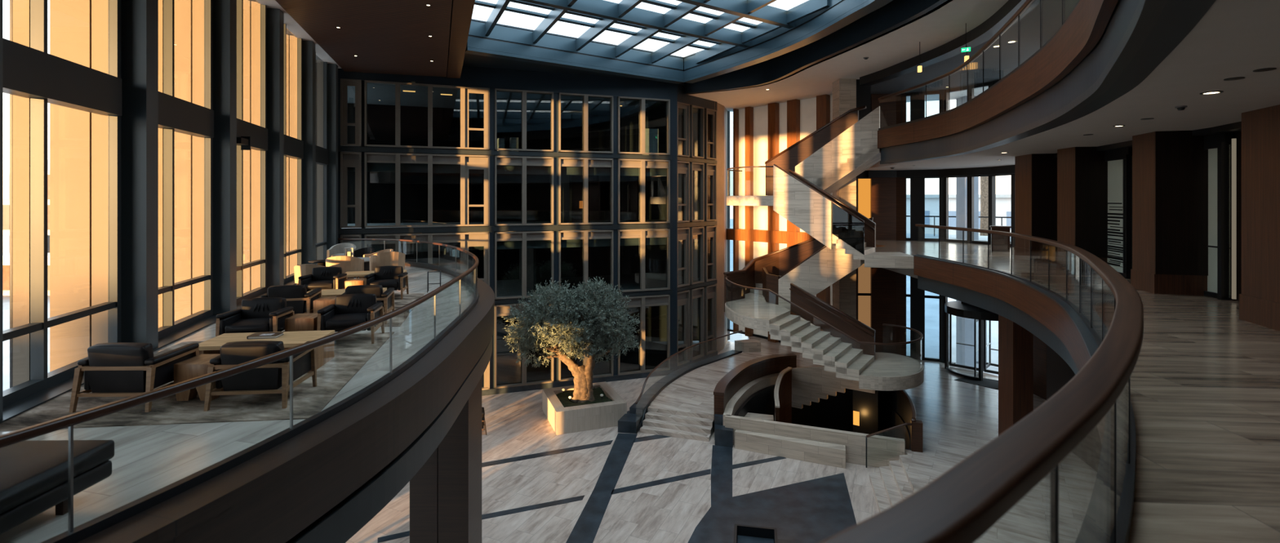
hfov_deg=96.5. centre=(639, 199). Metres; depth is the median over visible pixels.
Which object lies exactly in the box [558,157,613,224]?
window
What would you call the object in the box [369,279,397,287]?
seat cushion
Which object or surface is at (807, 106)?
window
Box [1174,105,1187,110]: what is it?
smoke detector
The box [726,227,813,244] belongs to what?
beam timber
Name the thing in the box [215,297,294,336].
armchair
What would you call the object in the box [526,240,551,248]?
blind
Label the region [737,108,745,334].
window
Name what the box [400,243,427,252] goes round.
blind
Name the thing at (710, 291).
window
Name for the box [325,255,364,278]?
tub chair
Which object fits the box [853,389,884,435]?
wall
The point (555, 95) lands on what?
column
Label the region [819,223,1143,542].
balcony railing
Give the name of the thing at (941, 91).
wall
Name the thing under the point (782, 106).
window
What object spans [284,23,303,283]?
window
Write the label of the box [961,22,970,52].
exit sign
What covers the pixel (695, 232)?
window
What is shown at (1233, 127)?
trim
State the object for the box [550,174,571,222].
wall partition
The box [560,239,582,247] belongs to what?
blind
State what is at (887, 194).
wall
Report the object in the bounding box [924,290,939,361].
window
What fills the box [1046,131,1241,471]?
wall
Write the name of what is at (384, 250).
tub chair
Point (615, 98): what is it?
column
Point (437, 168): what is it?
blind
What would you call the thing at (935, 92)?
window
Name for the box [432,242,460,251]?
blind
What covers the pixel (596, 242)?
blind
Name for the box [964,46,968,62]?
pendant light
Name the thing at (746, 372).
parapet
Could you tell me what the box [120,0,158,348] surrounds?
column
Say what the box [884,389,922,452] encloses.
parapet
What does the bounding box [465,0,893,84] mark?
trim
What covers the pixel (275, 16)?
column
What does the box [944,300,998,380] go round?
door
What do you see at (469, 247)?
blind
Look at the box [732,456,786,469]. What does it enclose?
trim
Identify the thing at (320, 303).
side table
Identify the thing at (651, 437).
steps
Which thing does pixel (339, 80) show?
column
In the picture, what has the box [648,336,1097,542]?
floor
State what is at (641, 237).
window
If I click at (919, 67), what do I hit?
pendant light
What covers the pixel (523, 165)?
window
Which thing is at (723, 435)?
trim
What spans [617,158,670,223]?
window
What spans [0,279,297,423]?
trim
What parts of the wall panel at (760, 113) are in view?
sill, screen panel, screen panel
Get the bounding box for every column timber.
[733,108,738,333]
[745,106,753,337]
[768,102,778,342]
[786,98,799,315]
[816,94,830,331]
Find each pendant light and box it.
[917,41,921,72]
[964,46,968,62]
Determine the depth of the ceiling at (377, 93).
27.87 m
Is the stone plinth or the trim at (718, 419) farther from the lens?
the stone plinth
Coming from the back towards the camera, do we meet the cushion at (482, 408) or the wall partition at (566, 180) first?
the wall partition at (566, 180)
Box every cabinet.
[497,137,504,151]
[510,137,518,151]
[642,128,658,155]
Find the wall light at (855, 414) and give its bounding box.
[853,410,859,426]
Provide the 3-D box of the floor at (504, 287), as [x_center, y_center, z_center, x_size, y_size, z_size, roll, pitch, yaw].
[-5.279,4.450,29.180,18.612,0.240,7.274,0,0,-20]
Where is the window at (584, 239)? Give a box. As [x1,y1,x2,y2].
[558,229,613,293]
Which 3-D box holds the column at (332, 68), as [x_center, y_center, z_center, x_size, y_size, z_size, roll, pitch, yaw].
[-11.901,1.550,22.091,0.340,13.700,0.360,0,0,-16]
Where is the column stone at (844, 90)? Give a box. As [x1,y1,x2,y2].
[832,78,856,342]
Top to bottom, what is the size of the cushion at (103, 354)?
0.389 m
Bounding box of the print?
[259,333,275,335]
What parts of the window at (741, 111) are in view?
screen panel, screen panel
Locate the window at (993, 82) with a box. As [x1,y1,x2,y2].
[988,79,999,87]
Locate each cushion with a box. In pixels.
[87,342,153,366]
[220,340,284,364]
[224,317,270,333]
[240,297,286,319]
[266,284,306,298]
[304,280,333,288]
[311,266,342,280]
[325,312,367,328]
[334,293,376,314]
[345,284,382,297]
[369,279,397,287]
[374,266,403,279]
[481,407,484,417]
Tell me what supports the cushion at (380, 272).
on the armchair at (394, 277)
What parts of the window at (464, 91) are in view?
pane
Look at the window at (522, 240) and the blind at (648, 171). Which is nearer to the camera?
the window at (522, 240)
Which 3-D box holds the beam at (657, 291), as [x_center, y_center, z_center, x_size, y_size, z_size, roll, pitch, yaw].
[-5.644,4.425,25.040,15.148,0.190,0.260,0,0,-20]
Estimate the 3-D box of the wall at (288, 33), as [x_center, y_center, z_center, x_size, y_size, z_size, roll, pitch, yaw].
[-8.543,-6.450,9.291,0.320,2.300,30.099,0,0,-16]
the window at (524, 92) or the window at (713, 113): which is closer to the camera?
the window at (524, 92)
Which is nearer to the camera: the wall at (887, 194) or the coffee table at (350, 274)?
the coffee table at (350, 274)
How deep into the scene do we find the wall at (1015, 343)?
17.00 m
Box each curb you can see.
[629,349,739,414]
[723,372,780,426]
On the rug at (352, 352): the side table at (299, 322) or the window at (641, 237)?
the side table at (299, 322)
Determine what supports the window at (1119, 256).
in the wall at (1059, 373)
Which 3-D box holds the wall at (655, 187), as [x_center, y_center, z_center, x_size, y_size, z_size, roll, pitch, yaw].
[-1.466,0.650,35.741,13.461,15.500,4.429,0,0,-5]
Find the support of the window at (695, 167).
on the beam at (699, 223)
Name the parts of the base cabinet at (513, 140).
door, door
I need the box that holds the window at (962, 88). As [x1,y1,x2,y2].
[943,85,969,111]
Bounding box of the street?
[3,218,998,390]
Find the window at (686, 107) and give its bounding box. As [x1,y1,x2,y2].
[677,101,689,156]
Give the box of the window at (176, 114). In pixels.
[158,0,213,338]
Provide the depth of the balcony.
22.07 m
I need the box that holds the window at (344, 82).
[340,78,361,146]
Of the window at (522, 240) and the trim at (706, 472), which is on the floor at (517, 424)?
the trim at (706, 472)
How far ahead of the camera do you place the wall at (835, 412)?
23.73 m
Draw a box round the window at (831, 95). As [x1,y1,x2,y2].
[830,94,832,336]
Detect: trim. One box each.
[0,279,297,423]
[377,495,584,542]
[447,0,475,78]
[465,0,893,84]
[481,440,613,466]
[565,432,637,542]
[611,468,711,494]
[617,410,644,433]
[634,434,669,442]
[684,0,951,94]
[688,444,856,542]
[714,413,723,439]
[715,424,733,447]
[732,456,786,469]
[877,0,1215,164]
[913,254,1110,542]
[1053,121,1241,157]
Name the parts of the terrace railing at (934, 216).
rail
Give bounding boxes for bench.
[0,440,114,534]
[734,429,845,468]
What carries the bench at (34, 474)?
on the floor at (146, 460)
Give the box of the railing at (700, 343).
[635,329,742,433]
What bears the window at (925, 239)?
in the wall at (941, 91)
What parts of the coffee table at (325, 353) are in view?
leg panel, leg panel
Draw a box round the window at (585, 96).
[558,92,613,153]
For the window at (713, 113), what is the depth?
30.58 m
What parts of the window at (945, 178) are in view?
frame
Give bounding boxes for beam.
[337,146,671,159]
[337,223,671,234]
[494,289,671,304]
[677,156,716,164]
[677,221,716,227]
[677,280,716,291]
[867,164,1014,177]
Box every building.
[3,159,49,295]
[906,194,1011,235]
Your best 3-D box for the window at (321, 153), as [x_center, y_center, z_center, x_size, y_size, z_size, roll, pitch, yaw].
[-11.662,-2.050,20.380,0.430,11.100,2.540,0,0,-16]
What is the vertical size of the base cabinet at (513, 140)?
0.680 m
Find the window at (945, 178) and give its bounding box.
[943,175,967,243]
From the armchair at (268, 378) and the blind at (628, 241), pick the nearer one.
the armchair at (268, 378)
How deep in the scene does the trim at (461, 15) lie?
17.60 m
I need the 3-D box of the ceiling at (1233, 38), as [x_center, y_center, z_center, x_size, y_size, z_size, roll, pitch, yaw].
[6.780,-1.850,10.488,10.879,0.800,37.667,0,0,22]
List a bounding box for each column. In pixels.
[0,0,3,419]
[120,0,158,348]
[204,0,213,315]
[213,0,236,315]
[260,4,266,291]
[266,7,284,289]
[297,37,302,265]
[302,40,315,264]
[323,62,327,259]
[327,63,337,249]
[337,79,341,244]
[361,80,365,248]
[409,377,481,542]
[488,88,494,388]
[552,92,558,381]
[611,96,617,374]
[667,83,677,372]
[698,108,704,354]
[707,101,727,353]
[856,79,871,120]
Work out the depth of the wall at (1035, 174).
18.06 m
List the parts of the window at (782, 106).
screen panel, screen panel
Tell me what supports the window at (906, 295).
in the wall at (887, 194)
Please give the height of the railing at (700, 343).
1.761 m
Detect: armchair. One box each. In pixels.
[69,342,199,413]
[204,340,316,411]
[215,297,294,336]
[260,284,321,314]
[297,266,346,291]
[316,293,384,343]
[341,284,394,324]
[364,266,408,299]
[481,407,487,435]
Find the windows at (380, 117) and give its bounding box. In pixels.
[347,102,631,355]
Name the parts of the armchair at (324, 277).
panel, leg, panel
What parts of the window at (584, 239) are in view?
spandrel panel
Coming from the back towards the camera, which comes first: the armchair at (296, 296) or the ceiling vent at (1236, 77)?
the armchair at (296, 296)
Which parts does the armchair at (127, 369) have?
leg, rail, panel, rail, leg, rail, panel, arm rail, leg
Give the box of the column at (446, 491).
[409,377,481,542]
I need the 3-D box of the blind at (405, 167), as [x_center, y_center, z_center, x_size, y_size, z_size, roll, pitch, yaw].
[-9.399,-1.315,23.809,1.066,0.370,0.020,0,0,-20]
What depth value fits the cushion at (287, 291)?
11.41 m
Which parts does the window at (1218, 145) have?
rail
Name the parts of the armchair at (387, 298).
rail, leg, panel, leg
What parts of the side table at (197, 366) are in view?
leg, leg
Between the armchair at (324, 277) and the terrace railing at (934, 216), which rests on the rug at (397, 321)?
the armchair at (324, 277)
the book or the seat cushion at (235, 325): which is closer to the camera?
the book
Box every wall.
[248,0,319,59]
[337,65,669,99]
[584,114,599,331]
[631,111,729,342]
[677,65,716,110]
[724,414,904,467]
[734,384,911,450]
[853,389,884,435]
[856,176,857,319]
[870,93,905,355]
[910,91,924,359]
[939,89,944,362]
[998,315,1033,435]
[1013,153,1057,262]
[1033,334,1046,399]
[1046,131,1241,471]
[1056,146,1107,272]
[1130,130,1208,295]
[1239,104,1279,331]
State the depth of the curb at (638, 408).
24.18 m
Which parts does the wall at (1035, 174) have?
panel, skirting, return panel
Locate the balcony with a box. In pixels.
[875,246,917,278]
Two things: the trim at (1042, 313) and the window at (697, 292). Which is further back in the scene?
the window at (697, 292)
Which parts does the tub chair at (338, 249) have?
seat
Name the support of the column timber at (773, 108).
on the floor at (958, 419)
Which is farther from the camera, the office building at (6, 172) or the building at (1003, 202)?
the building at (1003, 202)
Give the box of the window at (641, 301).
[617,293,670,375]
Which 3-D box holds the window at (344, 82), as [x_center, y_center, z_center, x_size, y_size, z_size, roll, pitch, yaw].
[-11.550,-3.475,22.852,0.752,2.650,0.220,0,0,-20]
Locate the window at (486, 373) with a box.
[481,360,489,390]
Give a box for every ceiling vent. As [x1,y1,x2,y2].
[1223,76,1244,80]
[1253,67,1276,71]
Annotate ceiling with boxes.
[257,0,341,68]
[275,0,452,76]
[347,83,698,118]
[462,53,684,85]
[688,0,1008,111]
[859,0,1042,85]
[865,0,1279,170]
[871,0,1079,93]
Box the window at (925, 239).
[924,177,939,240]
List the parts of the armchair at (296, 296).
rail, leg, panel, arm rail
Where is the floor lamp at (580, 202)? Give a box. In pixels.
[579,200,582,208]
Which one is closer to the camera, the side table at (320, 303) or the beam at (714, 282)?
the side table at (320, 303)
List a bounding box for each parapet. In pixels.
[713,353,796,414]
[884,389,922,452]
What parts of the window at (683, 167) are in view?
spandrel panel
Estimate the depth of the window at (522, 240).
25.09 m
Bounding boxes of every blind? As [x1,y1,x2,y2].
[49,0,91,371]
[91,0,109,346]
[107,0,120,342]
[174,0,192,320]
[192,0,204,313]
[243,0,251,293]
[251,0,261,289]
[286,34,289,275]
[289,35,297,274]
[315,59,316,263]
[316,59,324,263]
[347,167,355,171]
[367,162,395,172]
[367,244,395,252]
[400,163,427,173]
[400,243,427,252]
[432,164,460,173]
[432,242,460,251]
[468,168,484,173]
[468,246,484,249]
[496,164,521,173]
[496,240,521,248]
[526,165,551,174]
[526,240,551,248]
[560,166,582,174]
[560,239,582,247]
[588,167,610,175]
[588,238,610,246]
[619,167,639,175]
[619,237,639,245]
[644,168,666,176]
[644,237,666,244]
[693,170,698,177]
[693,234,698,241]
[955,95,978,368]
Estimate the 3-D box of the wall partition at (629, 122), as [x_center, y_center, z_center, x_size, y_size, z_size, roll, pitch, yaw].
[-0.449,-3.600,30.680,0.120,2.900,4.800,0,0,-20]
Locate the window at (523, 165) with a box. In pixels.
[494,155,553,225]
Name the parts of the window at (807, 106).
screen panel, screen panel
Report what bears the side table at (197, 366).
on the rug at (352, 352)
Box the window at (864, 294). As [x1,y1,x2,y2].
[857,263,871,326]
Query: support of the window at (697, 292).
on the baseboard at (714, 353)
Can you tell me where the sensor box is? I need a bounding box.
[236,136,250,150]
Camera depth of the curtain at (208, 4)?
12.12 m
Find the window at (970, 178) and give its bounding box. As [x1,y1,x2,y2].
[967,174,989,244]
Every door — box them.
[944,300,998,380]
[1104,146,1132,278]
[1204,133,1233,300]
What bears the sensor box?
attached to the window at (258, 134)
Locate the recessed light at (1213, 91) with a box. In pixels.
[1200,90,1223,94]
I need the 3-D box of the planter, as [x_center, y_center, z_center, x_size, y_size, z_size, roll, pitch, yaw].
[-2.200,7.990,22.100,2.660,0.820,2.660,0,0,-20]
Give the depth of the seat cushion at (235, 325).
9.43 m
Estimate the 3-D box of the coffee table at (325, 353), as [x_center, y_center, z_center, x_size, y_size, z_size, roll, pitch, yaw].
[-5.550,2.273,8.500,1.600,0.430,0.820,0,0,-8]
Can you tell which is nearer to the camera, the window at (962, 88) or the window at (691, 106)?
the window at (962, 88)
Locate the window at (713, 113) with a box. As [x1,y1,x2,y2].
[704,107,716,159]
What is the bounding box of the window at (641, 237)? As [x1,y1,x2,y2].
[617,228,670,292]
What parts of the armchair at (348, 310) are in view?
leg, panel, leg, panel, arm rail, rail, leg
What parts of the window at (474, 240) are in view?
spandrel panel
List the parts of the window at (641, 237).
spandrel panel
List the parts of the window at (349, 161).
spandrel panel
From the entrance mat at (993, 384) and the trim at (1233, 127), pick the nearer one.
the trim at (1233, 127)
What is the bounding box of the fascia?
[77,262,494,542]
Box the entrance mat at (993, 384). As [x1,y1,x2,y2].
[955,377,998,389]
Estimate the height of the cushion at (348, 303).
0.389 m
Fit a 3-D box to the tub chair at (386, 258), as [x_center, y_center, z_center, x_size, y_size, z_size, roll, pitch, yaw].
[-7.821,2.039,17.747,0.996,0.925,0.936,0,0,-29]
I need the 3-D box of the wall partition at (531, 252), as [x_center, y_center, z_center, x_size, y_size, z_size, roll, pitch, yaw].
[-5.695,2.850,28.812,0.120,2.900,4.800,0,0,-20]
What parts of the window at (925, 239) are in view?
frame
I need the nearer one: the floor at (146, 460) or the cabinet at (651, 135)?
the floor at (146, 460)
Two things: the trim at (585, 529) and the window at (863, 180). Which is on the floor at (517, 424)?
the trim at (585, 529)
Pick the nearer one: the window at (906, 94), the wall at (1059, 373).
the wall at (1059, 373)
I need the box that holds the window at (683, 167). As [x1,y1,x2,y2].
[677,160,689,222]
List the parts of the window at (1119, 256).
glass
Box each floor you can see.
[0,265,479,542]
[341,219,711,234]
[345,341,879,542]
[365,151,661,159]
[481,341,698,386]
[483,272,698,304]
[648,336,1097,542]
[875,240,1279,542]
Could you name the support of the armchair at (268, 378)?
on the rug at (352, 352)
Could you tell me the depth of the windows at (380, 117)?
30.41 m
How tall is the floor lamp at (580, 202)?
1.120 m
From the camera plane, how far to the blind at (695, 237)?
29.67 m
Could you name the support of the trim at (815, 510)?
attached to the floor at (517, 424)
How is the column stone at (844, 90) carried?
on the floor at (958, 419)
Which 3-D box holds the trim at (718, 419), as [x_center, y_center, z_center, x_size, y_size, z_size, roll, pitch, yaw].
[2.900,7.975,20.400,0.467,0.850,1.146,0,0,8]
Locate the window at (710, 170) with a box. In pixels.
[704,163,716,221]
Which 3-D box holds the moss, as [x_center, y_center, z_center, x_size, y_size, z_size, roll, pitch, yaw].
[-2.200,7.700,22.100,1.930,0.138,1.930,0,0,-21]
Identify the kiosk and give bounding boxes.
[733,524,791,542]
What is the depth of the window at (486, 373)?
24.55 m
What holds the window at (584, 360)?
on the baseboard at (491, 391)
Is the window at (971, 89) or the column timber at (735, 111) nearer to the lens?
the window at (971, 89)
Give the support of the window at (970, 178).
on the floor at (1205, 379)
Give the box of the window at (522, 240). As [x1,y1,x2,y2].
[494,231,553,299]
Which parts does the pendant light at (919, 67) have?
lamp shade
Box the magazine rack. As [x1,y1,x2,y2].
[426,270,440,292]
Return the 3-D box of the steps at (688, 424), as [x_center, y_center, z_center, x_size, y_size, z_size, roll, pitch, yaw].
[1.386,8.102,20.784,2.516,0.596,1.213,0,0,18]
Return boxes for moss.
[555,386,612,407]
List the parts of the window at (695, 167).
spandrel panel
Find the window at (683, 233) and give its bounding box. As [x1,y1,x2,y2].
[677,226,689,287]
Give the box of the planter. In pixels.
[542,381,626,435]
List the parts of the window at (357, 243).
spandrel panel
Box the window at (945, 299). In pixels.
[943,296,955,364]
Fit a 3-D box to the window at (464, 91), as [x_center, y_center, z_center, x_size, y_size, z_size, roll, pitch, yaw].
[-8.786,-3.475,23.831,4.876,2.650,0.230,0,0,-20]
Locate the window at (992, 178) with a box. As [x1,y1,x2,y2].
[988,173,1011,246]
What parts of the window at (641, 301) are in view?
spandrel panel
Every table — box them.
[173,354,223,400]
[198,329,334,373]
[284,312,317,331]
[303,287,386,313]
[308,259,325,266]
[313,296,335,313]
[343,278,364,288]
[344,269,406,279]
[354,257,369,277]
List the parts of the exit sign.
stem, panel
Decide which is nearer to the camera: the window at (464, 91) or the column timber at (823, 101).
the window at (464, 91)
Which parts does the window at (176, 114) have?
frame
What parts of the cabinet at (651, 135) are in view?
door, door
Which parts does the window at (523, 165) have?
spandrel panel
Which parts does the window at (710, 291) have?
spandrel panel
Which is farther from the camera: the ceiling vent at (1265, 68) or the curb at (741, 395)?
the curb at (741, 395)
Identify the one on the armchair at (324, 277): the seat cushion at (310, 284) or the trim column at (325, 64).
the seat cushion at (310, 284)
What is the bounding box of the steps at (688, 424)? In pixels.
[640,404,714,441]
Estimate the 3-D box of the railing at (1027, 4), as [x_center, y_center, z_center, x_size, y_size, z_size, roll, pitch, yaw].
[4.923,-3.315,9.887,4.122,1.270,25.885,0,0,28]
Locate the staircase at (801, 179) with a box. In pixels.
[723,105,924,423]
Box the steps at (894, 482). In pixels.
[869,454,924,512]
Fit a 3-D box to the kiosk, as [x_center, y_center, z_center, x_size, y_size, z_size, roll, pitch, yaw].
[2.652,7.896,12.321,1.250,0.993,1.240,0,0,11]
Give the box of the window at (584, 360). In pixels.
[558,299,613,382]
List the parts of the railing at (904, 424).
post, handrail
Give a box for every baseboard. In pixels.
[481,368,672,395]
[677,351,717,368]
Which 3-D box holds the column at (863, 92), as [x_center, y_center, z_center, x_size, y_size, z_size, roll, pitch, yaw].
[9.810,-3.375,25.525,0.680,3.850,0.750,0,0,0]
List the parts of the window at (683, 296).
spandrel panel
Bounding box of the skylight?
[474,0,829,63]
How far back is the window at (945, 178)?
27.25 m
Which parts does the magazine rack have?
frame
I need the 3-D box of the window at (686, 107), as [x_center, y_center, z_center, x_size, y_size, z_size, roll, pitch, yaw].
[2.064,-3.475,28.395,0.220,2.650,1.119,0,0,40]
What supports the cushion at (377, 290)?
on the armchair at (387, 298)
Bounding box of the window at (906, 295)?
[905,275,910,357]
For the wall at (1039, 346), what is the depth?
22.59 m
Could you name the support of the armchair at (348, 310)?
on the rug at (352, 352)
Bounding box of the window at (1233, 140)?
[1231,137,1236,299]
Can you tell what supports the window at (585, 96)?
in the wall at (471, 76)
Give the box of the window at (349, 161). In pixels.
[340,151,361,227]
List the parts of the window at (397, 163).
pane, spandrel panel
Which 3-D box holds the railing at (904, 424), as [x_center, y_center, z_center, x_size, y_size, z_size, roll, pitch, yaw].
[7.730,7.650,17.774,1.337,1.500,0.072,0,0,13]
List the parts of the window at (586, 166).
spandrel panel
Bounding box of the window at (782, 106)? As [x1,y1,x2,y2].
[777,102,786,342]
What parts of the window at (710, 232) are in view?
spandrel panel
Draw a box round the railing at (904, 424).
[865,422,911,467]
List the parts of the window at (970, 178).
frame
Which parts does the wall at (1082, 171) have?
panel, skirting, return panel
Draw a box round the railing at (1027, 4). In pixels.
[878,0,1079,130]
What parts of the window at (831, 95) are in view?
screen panel, screen panel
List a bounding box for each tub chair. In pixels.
[293,263,325,284]
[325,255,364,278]
[326,242,355,257]
[346,247,374,257]
[363,248,393,257]
[369,251,405,271]
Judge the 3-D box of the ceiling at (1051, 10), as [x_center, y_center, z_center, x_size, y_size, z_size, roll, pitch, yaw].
[7.634,-5.275,10.957,9.636,0.050,36.766,0,0,22]
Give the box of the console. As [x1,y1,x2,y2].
[989,225,1011,252]
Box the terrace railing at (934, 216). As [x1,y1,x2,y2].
[906,215,1011,235]
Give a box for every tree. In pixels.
[501,275,641,403]
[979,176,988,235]
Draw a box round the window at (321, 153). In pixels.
[315,51,328,264]
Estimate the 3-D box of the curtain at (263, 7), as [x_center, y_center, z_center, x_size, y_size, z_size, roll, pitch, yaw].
[-10.195,1.550,15.652,0.120,13.700,0.760,0,0,-16]
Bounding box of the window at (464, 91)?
[364,80,489,150]
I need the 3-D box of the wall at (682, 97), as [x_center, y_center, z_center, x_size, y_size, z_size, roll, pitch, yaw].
[2.768,-5.875,29.521,0.340,2.150,3.990,0,0,40]
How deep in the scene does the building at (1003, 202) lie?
86.35 m
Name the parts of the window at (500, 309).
spandrel panel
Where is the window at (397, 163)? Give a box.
[364,152,489,227]
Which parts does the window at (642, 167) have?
spandrel panel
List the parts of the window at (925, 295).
frame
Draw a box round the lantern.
[344,247,353,256]
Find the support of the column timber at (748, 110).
on the floor at (958, 419)
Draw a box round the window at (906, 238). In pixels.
[905,177,910,239]
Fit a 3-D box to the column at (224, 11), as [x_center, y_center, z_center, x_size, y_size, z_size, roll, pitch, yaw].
[-9.151,1.550,12.581,0.340,13.700,0.360,0,0,-16]
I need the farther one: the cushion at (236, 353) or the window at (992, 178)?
the window at (992, 178)
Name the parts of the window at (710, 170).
spandrel panel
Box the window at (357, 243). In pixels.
[340,234,361,249]
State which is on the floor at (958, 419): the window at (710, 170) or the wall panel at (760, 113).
the wall panel at (760, 113)
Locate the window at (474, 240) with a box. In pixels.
[364,231,489,285]
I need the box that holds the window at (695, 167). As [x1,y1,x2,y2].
[689,162,704,222]
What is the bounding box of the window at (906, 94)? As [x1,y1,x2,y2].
[905,93,910,121]
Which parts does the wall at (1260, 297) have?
skirting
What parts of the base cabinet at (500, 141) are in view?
door, door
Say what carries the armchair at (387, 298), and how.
on the rug at (397, 321)
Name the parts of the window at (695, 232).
spandrel panel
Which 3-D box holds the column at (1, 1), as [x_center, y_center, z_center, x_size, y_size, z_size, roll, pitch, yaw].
[-7.317,1.550,6.241,0.340,13.700,0.360,0,0,-16]
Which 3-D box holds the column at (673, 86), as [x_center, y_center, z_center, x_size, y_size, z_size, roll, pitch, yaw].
[1.567,0.750,27.635,0.420,15.300,0.210,0,0,-20]
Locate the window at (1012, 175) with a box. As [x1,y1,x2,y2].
[1011,173,1014,247]
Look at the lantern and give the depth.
18.78 m
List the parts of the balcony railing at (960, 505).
glass panel, glass panel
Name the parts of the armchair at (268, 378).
leg, rail, panel, rail, leg, panel, arm rail, rail, leg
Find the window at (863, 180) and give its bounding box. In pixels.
[857,170,871,217]
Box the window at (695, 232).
[689,226,704,284]
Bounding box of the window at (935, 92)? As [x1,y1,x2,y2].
[924,90,939,117]
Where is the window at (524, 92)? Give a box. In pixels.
[494,88,553,151]
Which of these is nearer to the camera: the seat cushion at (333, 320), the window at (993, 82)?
the seat cushion at (333, 320)
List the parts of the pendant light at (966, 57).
lamp shade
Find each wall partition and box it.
[519,248,536,292]
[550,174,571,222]
[617,103,648,154]
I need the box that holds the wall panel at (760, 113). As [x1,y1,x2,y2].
[752,105,768,339]
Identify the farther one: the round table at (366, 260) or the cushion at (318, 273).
the round table at (366, 260)
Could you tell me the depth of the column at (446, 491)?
12.85 m
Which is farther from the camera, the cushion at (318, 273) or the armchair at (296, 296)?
the cushion at (318, 273)
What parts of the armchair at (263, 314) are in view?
leg, panel, leg, panel, arm rail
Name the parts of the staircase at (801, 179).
handrail, handrail, balustrade, handrail, balustrade, handrail, handrail, handrail, handrail, handrail, handrail, balustrade, balustrade, panel, glass panel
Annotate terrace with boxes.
[906,233,1010,243]
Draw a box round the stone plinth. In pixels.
[734,338,760,352]
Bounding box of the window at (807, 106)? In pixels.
[800,97,816,325]
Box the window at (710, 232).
[704,225,716,281]
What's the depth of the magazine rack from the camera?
15.48 m
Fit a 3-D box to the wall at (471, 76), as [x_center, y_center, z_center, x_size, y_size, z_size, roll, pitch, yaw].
[-5.866,-5.875,25.067,15.748,2.150,0.340,0,0,-20]
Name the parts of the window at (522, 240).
spandrel panel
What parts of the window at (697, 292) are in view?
spandrel panel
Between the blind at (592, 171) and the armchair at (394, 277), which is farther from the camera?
the blind at (592, 171)
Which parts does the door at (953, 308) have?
drum post, drum sill, door, door, drum post, drum post, door, door, drum sill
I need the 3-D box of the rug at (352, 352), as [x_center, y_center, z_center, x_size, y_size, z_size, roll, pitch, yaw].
[-5.863,2.494,8.275,3.462,0.011,4.325,0,0,-12]
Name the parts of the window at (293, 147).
frame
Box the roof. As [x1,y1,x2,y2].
[471,18,702,65]
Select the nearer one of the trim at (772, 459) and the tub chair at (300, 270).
the tub chair at (300, 270)
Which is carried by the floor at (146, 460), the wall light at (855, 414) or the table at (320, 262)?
the table at (320, 262)
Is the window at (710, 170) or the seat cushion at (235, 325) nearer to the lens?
the seat cushion at (235, 325)
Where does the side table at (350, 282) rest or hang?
on the rug at (397, 321)
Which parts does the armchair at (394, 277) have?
panel, panel, leg, leg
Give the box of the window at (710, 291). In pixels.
[704,284,716,355]
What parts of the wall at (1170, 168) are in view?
panel, skirting, return panel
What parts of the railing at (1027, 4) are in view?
handrail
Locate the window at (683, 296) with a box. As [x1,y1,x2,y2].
[677,289,689,365]
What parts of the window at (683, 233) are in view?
spandrel panel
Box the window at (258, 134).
[236,0,267,304]
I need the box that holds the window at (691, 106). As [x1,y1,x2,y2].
[689,104,704,158]
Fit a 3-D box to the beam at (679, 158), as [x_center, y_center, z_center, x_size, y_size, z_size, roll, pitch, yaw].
[2.813,-2.025,29.418,0.260,0.190,3.890,0,0,40]
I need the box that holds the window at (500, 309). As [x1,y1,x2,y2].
[494,302,553,388]
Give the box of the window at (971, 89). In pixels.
[968,81,991,100]
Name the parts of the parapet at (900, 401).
panel, handrail, post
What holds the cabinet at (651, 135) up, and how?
on the floor at (366, 152)
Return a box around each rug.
[0,332,394,431]
[312,292,425,326]
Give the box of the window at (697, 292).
[689,286,704,360]
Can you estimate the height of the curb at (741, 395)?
0.930 m
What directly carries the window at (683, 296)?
on the baseboard at (714, 353)
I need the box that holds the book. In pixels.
[246,331,284,338]
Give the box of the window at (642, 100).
[617,96,670,155]
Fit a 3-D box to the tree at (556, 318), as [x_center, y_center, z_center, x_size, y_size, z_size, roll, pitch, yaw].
[-2.636,5.452,22.013,5.267,5.021,3.303,0,0,-15]

